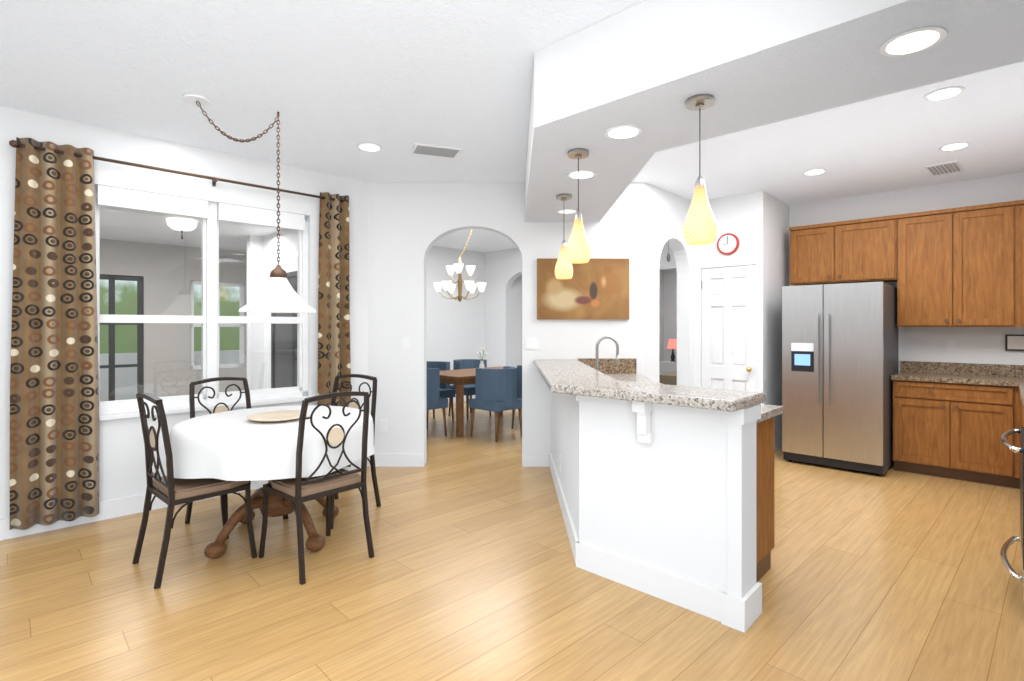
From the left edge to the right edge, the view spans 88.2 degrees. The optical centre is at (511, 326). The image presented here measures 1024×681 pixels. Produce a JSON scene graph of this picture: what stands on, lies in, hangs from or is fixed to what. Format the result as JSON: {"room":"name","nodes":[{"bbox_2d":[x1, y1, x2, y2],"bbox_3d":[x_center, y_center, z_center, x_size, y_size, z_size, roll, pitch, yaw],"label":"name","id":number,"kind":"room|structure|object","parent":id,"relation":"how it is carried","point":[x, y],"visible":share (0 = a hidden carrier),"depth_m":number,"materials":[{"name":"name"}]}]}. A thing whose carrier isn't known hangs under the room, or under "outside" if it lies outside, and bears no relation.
{"room":"kitchen with dining area","nodes":[
{"label":"kitchen with dining area","id":0,"kind":"room"},
{"bbox_2d":[0,459,360,540],"bbox_3d":[-3.224,1.305,3.446,4.980,0.130,0.016,0,0,-44],"label":"baseboard","id":1,"kind":"structure","parent":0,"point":[118,507],"depth_m":3.77,"materials":[{"name":"white wood"}]},
{"bbox_2d":[166,218,197,238],"bbox_3d":[-3.876,-1.139,6.194,0.270,0.219,0.320,0,0,-44],"label":"ceiling light","id":2,"kind":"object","parent":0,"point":[171,222],"depth_m":6.10,"materials":[{"name":"white glass"}]},
{"bbox_2d":[0,106,367,519],"bbox_3d":[-3.292,-0.025,3.532,5.000,2.790,0.200,0,0,-44],"label":"wall","id":3,"kind":"structure","parent":0,"point":[122,468],"depth_m":4.00,"materials":[{"name":"white paint"}]},
{"bbox_2d":[9,140,343,201],"bbox_3d":[-2.391,-1.165,4.174,2.298,0.070,0.112,0,0,-44],"label":"curtain rod","id":4,"kind":"object","parent":3,"relation":"attached to","point":[14,143],"visible":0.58,"depth_m":3.99,"materials":[{"name":"brown metal"}]},
{"bbox_2d":[10,137,98,529],"bbox_3d":[-3.031,0.040,3.515,0.454,2.520,0.097,0,0,-44],"label":"curtain","id":5,"kind":"object","parent":4,"relation":"hanging from","point":[54,420],"visible":1,"depth_m":3.50,"materials":[{"name":"fabric"}]},
{"bbox_2d":[317,192,350,466],"bbox_3d":[-1.624,0.040,4.857,0.324,2.520,0.096,0,0,-44],"label":"curtain","id":6,"kind":"object","parent":4,"relation":"hanging from","point":[334,358],"visible":0.73,"depth_m":4.84,"materials":[{"name":"fabric"}]},
{"bbox_2d":[95,185,311,420],"bbox_3d":[-2.434,-0.175,4.284,1.654,1.670,0.175,0,0,-44],"label":"window","id":7,"kind":"structure","parent":3,"relation":"in","point":[211,215],"depth_m":4.27,"materials":[{"name":"white"}]},
{"bbox_2d":[247,229,296,389],"bbox_3d":[-2.537,-0.025,7.503,2.190,2.790,4.348,0,0,0],"label":"wall","id":8,"kind":"structure","parent":0,"point":[253,242],"depth_m":7.21,"materials":[{"name":"white paint"}]},
{"bbox_2d":[271,271,296,387],"bbox_3d":[-2.568,0.344,6.372,0.030,2.050,1.810,0,0,-44],"label":"window","id":9,"kind":"structure","parent":8,"relation":"attached to","point":[279,369],"depth_m":6.72,"materials":[{"name":"grey"}]},
{"bbox_2d":[368,182,644,465],"bbox_3d":[-0.155,-0.025,5.260,2.918,2.790,0.150,0,0,0],"label":"wall","id":10,"kind":"structure","parent":0,"point":[410,224],"depth_m":5.18,"materials":[{"name":"white paint"}]},
{"bbox_2d":[370,453,548,466],"bbox_3d":[-0.514,1.305,5.252,1.759,0.130,0.166,0,0,0],"label":"baseboard","id":11,"kind":"structure","parent":10,"relation":"attached to","point":[417,459],"depth_m":5.17,"materials":[{"name":"white wood"}]},
{"bbox_2d":[526,337,538,348],"bbox_3d":[0.200,0.160,5.181,0.120,0.120,0.008,0,0,0],"label":"switch plate","id":12,"kind":"object","parent":10,"relation":"attached to","point":[532,342],"depth_m":5.18,"materials":[{"name":"white plastic"}]},
{"bbox_2d":[537,259,628,318],"bbox_3d":[0.695,-0.370,5.168,0.900,0.594,0.030,0,0,0],"label":"painting","id":13,"kind":"object","parent":10,"relation":"attached to","point":[595,289],"visible":0.86,"depth_m":5.15,"materials":[{"name":"paint"}]},
{"bbox_2d":[0,401,1023,680],"bbox_3d":[0.250,1.430,5.000,15.500,0.120,16.000,0,0,0],"label":"floor","id":14,"kind":"structure","parent":0,"point":[470,571],"depth_m":2.70,"materials":[{"name":"brown wood"}]},
{"bbox_2d":[132,393,256,588],"bbox_3d":[-1.857,0.871,3.097,0.454,1.004,0.520,0,0,42],"label":"chair","id":15,"kind":"object","parent":14,"relation":"on","point":[170,490],"visible":0.98,"depth_m":2.96,"materials":[{"name":"brown metal"}]},
{"bbox_2d":[185,377,287,538],"bbox_3d":[-1.939,0.871,3.726,0.520,1.004,0.454,0,0,33],"label":"chair","id":16,"kind":"object","parent":14,"relation":"on","point":[216,409],"visible":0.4,"depth_m":3.79,"materials":[{"name":"brown metal"}]},
{"bbox_2d":[169,405,374,558],"bbox_3d":[-1.520,0.984,3.458,1.254,0.772,1.260,0,0,0],"label":"table","id":17,"kind":"object","parent":14,"relation":"on","point":[235,445],"visible":0.71,"depth_m":3.02,"materials":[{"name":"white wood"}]},
{"bbox_2d":[246,410,308,421],"bbox_3d":[-1.510,0.581,3.410,0.370,0.027,0.370,0,0,0],"label":"dish","id":18,"kind":"object","parent":17,"relation":"on","point":[275,416],"visible":0.94,"depth_m":3.42,"materials":[{"name":"beige ceramic"}]},
{"bbox_2d":[259,391,373,584],"bbox_3d":[-1.162,0.871,3.140,0.520,1.004,0.454,0,0,41],"label":"chair","id":19,"kind":"object","parent":14,"relation":"on","point":[298,490],"visible":0.96,"depth_m":3.02,"materials":[{"name":"brown metal"}]},
{"bbox_2d":[283,374,380,528],"bbox_3d":[-1.316,0.871,3.899,0.454,1.004,0.520,0,0,26],"label":"chair","id":20,"kind":"object","parent":14,"relation":"on","point":[372,457],"visible":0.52,"depth_m":4.01,"materials":[{"name":"brown metal"}]},
{"bbox_2d":[426,368,447,435],"bbox_3d":[-1.157,0.940,6.623,0.510,0.861,0.540,0,0,-45],"label":"dining chair","id":21,"kind":"object","parent":14,"relation":"on","point":[434,400],"visible":0.21,"depth_m":6.47,"materials":[{"name":"blue fabric"}]},
{"bbox_2d":[426,361,454,421],"bbox_3d":[-1.171,0.940,7.599,0.540,0.861,0.510,0,0,-45],"label":"dining chair","id":22,"kind":"object","parent":14,"relation":"on","point":[446,391],"visible":0.23,"depth_m":7.68,"materials":[{"name":"blue fabric"}]},
{"bbox_2d":[426,366,502,437],"bbox_3d":[-0.420,0.993,7.350,1.560,0.755,0.920,0,0,-45],"label":"dining table","id":23,"kind":"object","parent":14,"relation":"on","point":[459,378],"visible":0.31,"depth_m":6.62,"materials":[{"name":"brown wood"}]},
{"bbox_2d":[476,348,486,367],"bbox_3d":[-0.420,0.453,7.350,0.156,0.322,0.136,0,0,0],"label":"vase","id":24,"kind":"object","parent":23,"relation":"on","point":[481,364],"visible":0.88,"depth_m":7.33,"materials":[{"name":"white ceramic"}]},
{"bbox_2d":[448,359,490,419],"bbox_3d":[-0.659,0.940,8.105,0.540,0.861,0.510,0,0,-45],"label":"dining chair","id":25,"kind":"object","parent":14,"relation":"on","point":[470,389],"visible":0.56,"depth_m":8.04,"materials":[{"name":"blue fabric"}]},
{"bbox_2d":[469,366,521,441],"bbox_3d":[-0.181,0.940,6.595,0.540,0.861,0.510,0,0,-45],"label":"dining chair","id":26,"kind":"object","parent":14,"relation":"on","point":[496,391],"visible":0.96,"depth_m":6.39,"materials":[{"name":"blue fabric"}]},
{"bbox_2d":[511,365,521,428],"bbox_3d":[0.331,0.940,7.101,0.540,0.861,0.510,0,0,-45],"label":"dining chair","id":27,"kind":"object","parent":14,"relation":"on","point":[519,381],"visible":0.15,"depth_m":6.97,"materials":[{"name":"blue fabric"}]},
{"bbox_2d":[659,339,676,384],"bbox_3d":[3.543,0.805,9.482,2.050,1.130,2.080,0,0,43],"label":"table lamp","id":28,"kind":"object","parent":14,"relation":"on","point":[667,372],"visible":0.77,"depth_m":10.05,"materials":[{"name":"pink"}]},
{"bbox_2d":[578,358,782,582],"bbox_3d":[1.080,0.840,3.888,0.977,1.059,2.585,0,0,0],"label":"base cabinet","id":29,"kind":"object","parent":14,"relation":"on","point":[625,370],"visible":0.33,"depth_m":2.95,"materials":[{"name":"brown wood"}]},
{"bbox_2d":[596,336,619,369],"bbox_3d":[0.779,0.265,4.327,0.214,0.383,0.103,0,0,0],"label":"faucet","id":30,"kind":"object","parent":29,"relation":"on","point":[617,348],"visible":0.85,"depth_m":4.34,"materials":[{"name":"silver metal"}]},
{"bbox_2d":[782,282,897,475],"bbox_3d":[3.341,0.480,5.379,0.850,1.780,0.975,0,0,43],"label":"fridge","id":31,"kind":"object","parent":14,"relation":"on","point":[839,355],"visible":1,"depth_m":5.03,"materials":[{"name":"silver metal"}]},
{"bbox_2d":[891,361,1023,488],"bbox_3d":[4.018,0.860,4.022,2.179,1.019,2.861,0,0,0],"label":"base cabinet","id":32,"kind":"object","parent":14,"relation":"on","point":[954,420],"depth_m":4.73,"materials":[{"name":"brown wood"}]},
{"bbox_2d":[1000,427,1023,593],"bbox_3d":[2.853,0.820,2.558,0.718,1.099,0.760,0,0,43],"label":"range oven","id":33,"kind":"object","parent":14,"relation":"on","point":[1009,542],"visible":1,"depth_m":2.71,"materials":[{"name":"silver metal"}]},
{"bbox_2d":[0,0,1023,251],"bbox_3d":[1.408,-1.495,5.000,13.183,0.150,16.000,0,0,0],"label":"ceiling","id":34,"kind":"structure","parent":0,"point":[334,82],"depth_m":3.28,"materials":[{"name":"white paint"}]},
{"bbox_2d":[183,93,315,312],"bbox_3d":[-1.663,-0.759,3.449,0.736,1.322,0.493,0,0,0],"label":"light","id":35,"kind":"object","parent":34,"relation":"hanging from","point":[277,293],"visible":1,"depth_m":3.37,"materials":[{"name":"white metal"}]},
{"bbox_2d":[357,143,381,151],"bbox_3d":[-1.123,-1.415,4.165,0.194,0.008,0.194,0,0,-9],"label":"recessed light","id":36,"kind":"object","parent":34,"relation":"in","point":[371,147],"depth_m":4.15,"materials":[{"name":"white"}]},
{"bbox_2d":[410,143,462,157],"bbox_3d":[-0.610,-1.412,4.240,0.384,0.015,0.226,0,0,-21],"label":"ceiling vent","id":37,"kind":"object","parent":34,"relation":"in","point":[424,149],"depth_m":4.21,"materials":[{"name":"white metal"}]},
{"bbox_2d":[433,229,485,301],"bbox_3d":[-0.720,-0.885,7.300,0.740,1.070,0.660,0,0,0],"label":"dining chandelier","id":38,"kind":"object","parent":34,"relation":"hanging from","point":[469,285],"visible":0.96,"depth_m":7.28,"materials":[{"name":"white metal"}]},
{"bbox_2d":[802,169,826,174],"bbox_3d":[2.767,-1.415,4.830,0.194,0.008,0.194,0,0,-9],"label":"recessed light","id":39,"kind":"object","parent":34,"relation":"in","point":[813,171],"depth_m":4.82,"materials":[{"name":"white glass"}]},
{"bbox_2d":[924,160,962,175],"bbox_3d":[3.854,-1.412,4.710,0.384,0.015,0.227,0,0,-42],"label":"ceiling vent","id":40,"kind":"object","parent":34,"relation":"in","point":[932,170],"depth_m":4.68,"materials":[{"name":"white metal"}]},
{"bbox_2d":[924,86,964,100],"bbox_3d":[2.626,-1.415,3.210,0.194,0.008,0.194,0,0,-9],"label":"recessed light","id":41,"kind":"object","parent":34,"relation":"in","point":[947,92],"depth_m":3.19,"materials":[{"name":"white"}]},
{"bbox_2d":[939,142,970,150],"bbox_3d":[3.475,-1.415,4.147,0.194,0.008,0.194,0,0,-9],"label":"recessed light","id":42,"kind":"object","parent":34,"relation":"in","point":[959,145],"depth_m":4.13,"materials":[{"name":"white"}]},
{"bbox_2d":[426,242,676,394],"bbox_3d":[1.677,-0.025,9.299,10.679,2.790,4.284,0,0,0],"label":"wall","id":43,"kind":"structure","parent":0,"point":[489,318],"depth_m":9.79,"materials":[{"name":"white paint"}]},
{"bbox_2d":[447,395,475,402],"bbox_3d":[-0.944,1.305,8.624,5.228,0.130,2.910,0,0,0],"label":"baseboard","id":44,"kind":"structure","parent":43,"relation":"attached to","point":[454,398],"depth_m":9.72,"materials":[{"name":"white"}]},
{"bbox_2d":[551,392,634,560],"bbox_3d":[0.470,0.870,3.804,0.210,1.000,2.758,0,0,0],"label":"wall","id":45,"kind":"structure","parent":0,"point":[594,437],"depth_m":2.93,"materials":[{"name":"white paint"}]},
{"bbox_2d":[645,183,693,386],"bbox_3d":[1.687,-0.025,5.704,0.150,2.790,1.281,0,0,43],"label":"wall","id":46,"kind":"structure","parent":0,"point":[666,212],"depth_m":5.57,"materials":[{"name":"white paint"}]},
{"bbox_2d":[667,240,670,261],"bbox_3d":[1.693,-0.823,5.711,0.044,0.243,0.044,0,0,0],"label":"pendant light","id":47,"kind":"object","parent":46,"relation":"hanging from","point":[668,257],"visible":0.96,"depth_m":5.70,"materials":[{"name":"grey metal"}]},
{"bbox_2d":[631,401,760,597],"bbox_3d":[0.886,0.870,2.732,0.621,1.000,0.727,0,0,0],"label":"wall","id":48,"kind":"structure","parent":0,"point":[677,496],"depth_m":2.54,"materials":[{"name":"white paint"}]},
{"bbox_2d":[632,401,651,443],"bbox_3d":[0.661,0.480,2.681,0.070,0.219,0.079,0,0,43],"label":"corbel","id":49,"kind":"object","parent":48,"relation":"attached to","point":[643,410],"depth_m":2.67,"materials":[{"name":"white wood"}]},
{"bbox_2d":[534,359,765,411],"bbox_3d":[0.724,0.343,3.723,1.017,0.049,2.916,0,0,0],"label":"bar","id":50,"kind":"object","parent":48,"relation":"on","point":[570,376],"visible":1,"depth_m":2.72,"materials":[{"name":"beige stone"}]},
{"bbox_2d":[550,453,761,632],"bbox_3d":[0.782,1.300,3.764,0.836,0.140,2.801,0,0,0],"label":"baseboard","id":51,"kind":"structure","parent":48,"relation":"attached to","point":[734,612],"depth_m":2.65,"materials":[{"name":"white wood"}]},
{"bbox_2d":[694,193,749,386],"bbox_3d":[2.337,-0.025,5.850,0.600,2.790,0.120,0,0,43],"label":"wall","id":52,"kind":"structure","parent":0,"point":[731,213],"depth_m":5.82,"materials":[{"name":"white paint"}]},
{"bbox_2d":[717,233,738,254],"bbox_3d":[2.344,-0.900,5.734,0.230,0.230,0.037,0,0,43],"label":"wall clock","id":53,"kind":"object","parent":52,"relation":"attached to","point":[727,243],"visible":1,"depth_m":5.72,"materials":[{"name":"red"}]},
{"bbox_2d":[701,265,755,391],"bbox_3d":[2.373,0.354,5.772,0.475,2.020,0.464,0,0,0],"label":"pantry door","id":54,"kind":"structure","parent":52,"relation":"in","point":[728,328],"depth_m":5.75,"materials":[{"name":"white wood"}]},
{"bbox_2d":[750,191,789,451],"bbox_3d":[2.881,-0.025,5.875,0.120,2.790,0.900,0,0,43],"label":"wall","id":55,"kind":"structure","parent":0,"point":[758,224],"depth_m":5.68,"materials":[{"name":"white paint"}]},
{"bbox_2d":[524,0,1023,221],"bbox_3d":[2.524,-1.224,2.044,4.818,0.389,6.282,0,0,0],"label":"ceiling","id":56,"kind":"structure","parent":0,"point":[649,67],"depth_m":2.27,"materials":[{"name":"white paint"}]},
{"bbox_2d":[556,209,577,213],"bbox_3d":[0.490,-1.025,4.690,0.194,0.008,0.194,0,0,-9],"label":"recessed light","id":57,"kind":"object","parent":56,"relation":"in","point":[562,211],"depth_m":4.67,"materials":[{"name":"white"}]},
{"bbox_2d":[567,170,595,178],"bbox_3d":[0.469,-1.025,3.559,0.194,0.008,0.194,0,0,-45],"label":"recessed light","id":58,"kind":"object","parent":56,"relation":"in","point":[583,174],"depth_m":3.54,"materials":[{"name":"white"}]},
{"bbox_2d":[605,125,641,138],"bbox_3d":[0.587,-1.025,2.786,0.194,0.008,0.194,0,0,-9],"label":"recessed light","id":59,"kind":"object","parent":56,"relation":"in","point":[621,131],"depth_m":2.77,"materials":[{"name":"white glass"}]},
{"bbox_2d":[556,94,714,245],"bbox_3d":[0.621,-0.830,3.269,0.586,0.400,1.875,0,0,0],"label":"pendant light","id":60,"kind":"object","parent":56,"relation":"hanging from","point":[698,102],"visible":1,"depth_m":2.41,"materials":[{"name":"silver metal"}]},
{"bbox_2d":[555,246,572,278],"bbox_3d":[0.408,-0.507,4.145,0.146,0.255,0.146,0,0,0],"label":"lampshade","id":61,"kind":"object","parent":60,"relation":"hanging from","point":[563,268],"visible":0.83,"depth_m":4.10,"materials":[{"name":"yellow glass"}]},
{"bbox_2d":[566,218,590,262],"bbox_3d":[0.390,-0.507,3.104,0.146,0.255,0.146,0,0,0],"label":"lampshade","id":62,"kind":"object","parent":60,"relation":"hanging from","point":[578,249],"visible":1,"depth_m":3.06,"materials":[{"name":"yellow glass"}]},
{"bbox_2d":[683,186,716,244],"bbox_3d":[0.852,-0.507,2.394,0.146,0.255,0.146,0,0,0],"label":"lampshade","id":63,"kind":"object","parent":60,"relation":"hanging from","point":[700,226],"visible":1,"depth_m":2.35,"materials":[{"name":"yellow glass"}]},
{"bbox_2d":[879,26,946,56],"bbox_3d":[1.443,-1.025,1.904,0.194,0.008,0.194,0,0,-45],"label":"recessed light","id":64,"kind":"object","parent":56,"relation":"in","point":[913,41],"depth_m":1.89,"materials":[{"name":"white glass"}]},
{"bbox_2d":[790,172,1023,371],"bbox_3d":[3.797,-0.025,5.764,4.050,2.790,0.150,0,0,43],"label":"wall","id":65,"kind":"structure","parent":0,"point":[979,345],"depth_m":5.25,"materials":[{"name":"white paint"}]},
{"bbox_2d":[789,200,1023,326],"bbox_3d":[4.086,-0.552,5.139,2.465,1.105,0.357,0,0,43],"label":"upper cabinet","id":66,"kind":"object","parent":65,"relation":"attached to","point":[958,267],"visible":1,"depth_m":4.17,"materials":[{"name":"brown wood"}]},
{"bbox_2d":[947,339,955,351],"bbox_3d":[4.306,0.180,5.173,0.070,0.120,0.006,0,0,43],"label":"outlet","id":67,"kind":"object","parent":65,"relation":"attached to","point":[951,344],"visible":1,"depth_m":5.17,"materials":[{"name":"white plastic"}]},
{"bbox_2d":[1005,334,1023,350],"bbox_3d":[4.661,0.145,4.829,0.220,0.150,0.022,0,0,43],"label":"picture frame","id":68,"kind":"object","parent":65,"relation":"attached to","point":[1014,342],"visible":0.94,"depth_m":4.86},
{"label":"outside","id":69,"kind":"structure","parent":0,"visible":0},
{"bbox_2d":[100,279,238,401],"bbox_3d":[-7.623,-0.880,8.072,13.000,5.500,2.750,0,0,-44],"label":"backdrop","id":70,"kind":"structure","parent":69,"point":[132,341],"depth_m":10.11,"materials":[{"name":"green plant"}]},
{"bbox_2d":[100,206,283,396],"bbox_3d":[-4.766,0.045,5.511,7.600,2.850,4.700,0,0,-44],"label":"wall","id":71,"kind":"structure","parent":69,"point":[235,265],"depth_m":7.94,"materials":[{"name":"grey paint"}]},
{"bbox_2d":[100,274,142,400],"bbox_3d":[-5.777,0.309,7.622,0.750,2.120,0.050,0,0,-44],"label":"trim","id":72,"kind":"structure","parent":71,"relation":"attached to","point":[139,280],"depth_m":7.62,"materials":[{"name":"black metal"}]},
{"bbox_2d":[190,280,243,369],"bbox_3d":[-4.782,-0.029,8.571,0.800,1.400,0.050,0,0,-44],"label":"trim","id":73,"kind":"structure","parent":71,"relation":"attached to","point":[241,289],"depth_m":8.61,"materials":[{"name":"white"}]}
]}

